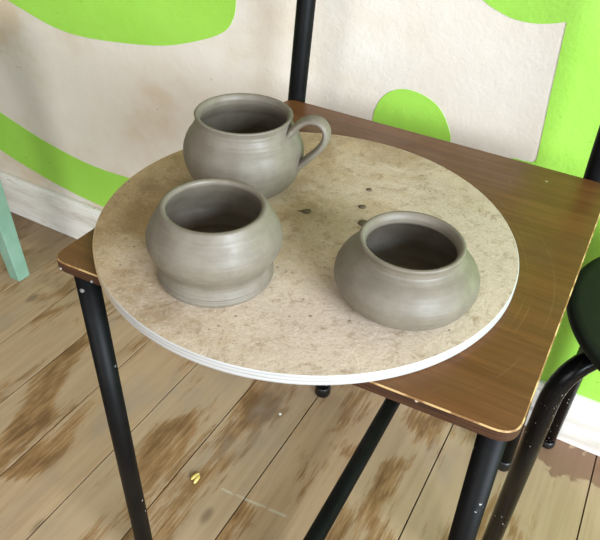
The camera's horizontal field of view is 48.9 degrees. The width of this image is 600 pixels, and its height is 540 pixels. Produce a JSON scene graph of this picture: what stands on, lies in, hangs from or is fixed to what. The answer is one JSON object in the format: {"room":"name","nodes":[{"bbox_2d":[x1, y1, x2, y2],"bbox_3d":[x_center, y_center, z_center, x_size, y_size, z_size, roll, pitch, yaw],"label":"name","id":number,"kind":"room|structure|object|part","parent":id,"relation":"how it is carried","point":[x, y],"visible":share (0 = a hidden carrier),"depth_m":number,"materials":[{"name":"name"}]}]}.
{"room":"art studio","nodes":[
{"label":"art studio","id":0,"kind":"room"},
{"bbox_2d":[0,212,599,539],"bbox_3d":[-0.626,0.907,0.083,4.145,0.060,2.940,21,41,21],"label":"floor","id":1,"kind":"structure","parent":0,"point":[265,474],"depth_m":0.93,"materials":[{"name":"brown wood"}]},
{"bbox_2d":[0,180,29,280],"bbox_3d":[-0.719,-0.135,1.017,0.350,0.445,0.350,21,41,21],"label":"wooden stool","id":2,"kind":"object","parent":1,"relation":"on","point":[11,251],"visible":1,"depth_m":1.15,"materials":[{"name":"green paint"}]},
{"bbox_2d":[191,473,199,483],"bbox_3d":[-0.140,0.278,0.884,0.011,0.006,0.017,21,41,21],"label":"scrap","id":3,"kind":"object","parent":1,"relation":"on","point":[196,476],"visible":1,"depth_m":0.88,"materials":[{"name":"yellow paper"}]},
{"bbox_2d":[57,0,599,539],"bbox_3d":[0.061,-0.052,0.594,0.386,0.901,0.409,21,41,21],"label":"chair","id":4,"kind":"object","parent":1,"relation":"on","point":[487,389],"visible":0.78,"depth_m":0.57,"materials":[{"name":"brown laminate"}]},
{"bbox_3d":[-0.177,0.169,0.658,0.035,0.426,0.019,27,44,28],"label":"leg","id":5,"kind":"part","parent":4,"relation":"part of","materials":[{"name":"black paint"}]},
{"bbox_2d":[92,132,518,384],"bbox_3d":[0.006,-0.035,0.562,0.351,0.009,0.351,21,41,21],"label":"bat","id":6,"kind":"object","parent":4,"relation":"on","point":[300,329],"visible":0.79,"depth_m":0.50,"materials":[{"name":"clay stained plaster"},{"name":"white plaster"}]},
{"bbox_2d":[145,178,282,307],"bbox_3d":[-0.062,-0.022,0.482,0.099,0.060,0.099,21,41,21],"label":"clay pot","id":7,"kind":"object","parent":6,"relation":"on","point":[212,242],"visible":1,"depth_m":0.46,"materials":[{"name":"grey ceramic"}]},
{"bbox_2d":[183,93,330,198],"bbox_3d":[-0.047,-0.111,0.586,0.108,0.076,0.118,-19,43,-27],"label":"mug","id":8,"kind":"object","parent":6,"relation":"on","point":[254,140],"visible":0.9,"depth_m":0.56,"materials":[{"name":"grey ceramic"}]},
{"bbox_3d":[0.004,-0.107,0.568,0.042,0.055,0.020,18,40,18],"label":"handle","id":9,"kind":"part","parent":8,"relation":"part of","materials":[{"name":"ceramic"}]},
{"bbox_2d":[298,209,310,213],"bbox_3d":[0.004,-0.051,0.574,0.012,0.001,0.008,2,38,-2],"label":"crumb","id":10,"kind":"object","parent":6,"relation":"on","point":[306,211],"visible":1,"depth_m":0.57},
{"bbox_2d":[358,220,366,225],"bbox_3d":[0.054,-0.041,0.563,0.010,0.001,0.010,2,37,-1],"label":"crumb","id":11,"kind":"object","parent":6,"relation":"on","point":[360,222],"visible":0.64,"depth_m":0.56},
{"bbox_2d":[334,211,479,330],"bbox_3d":[0.077,-0.002,0.475,0.105,0.050,0.105,11,38,9],"label":"clay pot","id":12,"kind":"object","parent":6,"relation":"on","point":[402,270],"visible":1,"depth_m":0.45,"materials":[{"name":"grey ceramic"}]},
{"bbox_3d":[0.029,-0.198,0.768,0.031,0.885,0.110,-27,47,-34],"label":"leg","id":13,"kind":"part","parent":4,"relation":"part of","materials":[{"name":"black paint"}]},
{"bbox_3d":[0.055,-0.043,0.592,0.370,0.012,0.380,21,41,21],"label":"seat","id":14,"kind":"part","parent":4,"relation":"part of","materials":[{"name":"brown laminate"}]},
{"bbox_3d":[0.122,0.268,0.553,0.031,0.426,0.020,21,41,21],"label":"leg","id":15,"kind":"part","parent":4,"relation":"part of","materials":[{"name":"black paint"}]},
{"bbox_3d":[0.302,-0.098,0.658,0.024,0.883,0.047,-9,39,-16],"label":"leg","id":16,"kind":"part","parent":4,"relation":"part of","materials":[{"name":"black paint"}]},
{"bbox_2d":[482,257,599,539],"bbox_3d":[0.379,0.202,0.699,0.286,0.400,0.320,21,41,21],"label":"stool","id":17,"kind":"object","parent":1,"relation":"on","point":[553,403],"visible":0.9,"depth_m":0.60,"materials":[{"name":"black paint"}]},
{"bbox_3d":[0.361,0.198,0.706,0.318,0.374,0.019,-8,39,-14],"label":"leg","id":18,"kind":"part","parent":17,"relation":"part of","materials":[{"name":"black paint"}]},
{"bbox_3d":[0.387,0.182,0.745,0.019,0.355,0.279,-3,38,-8],"label":"leg","id":19,"kind":"part","parent":17,"relation":"part of","materials":[{"name":"black paint"}]},
{"bbox_3d":[0.363,0.059,0.565,0.261,0.011,0.261,21,41,21],"label":"seat","id":20,"kind":"part","parent":17,"relation":"part of","materials":[{"name":"plastic"}]},
{"bbox_2d":[0,0,599,401],"bbox_3d":[0.186,-0.818,0.410,3.990,2.450,0.101,21,41,21],"label":"wall","id":21,"kind":"structure","parent":0,"point":[94,93],"depth_m":0.88,"materials":[{"name":"beige paint"}]},
{"bbox_2d":[0,170,599,456],"bbox_3d":[0.107,0.106,1.059,3.990,0.089,0.013,21,41,21],"label":"baseboard","id":22,"kind":"structure","parent":21,"relation":"attached to","point":[74,218],"depth_m":1.27,"materials":[{"name":"white wood"}]}
]}

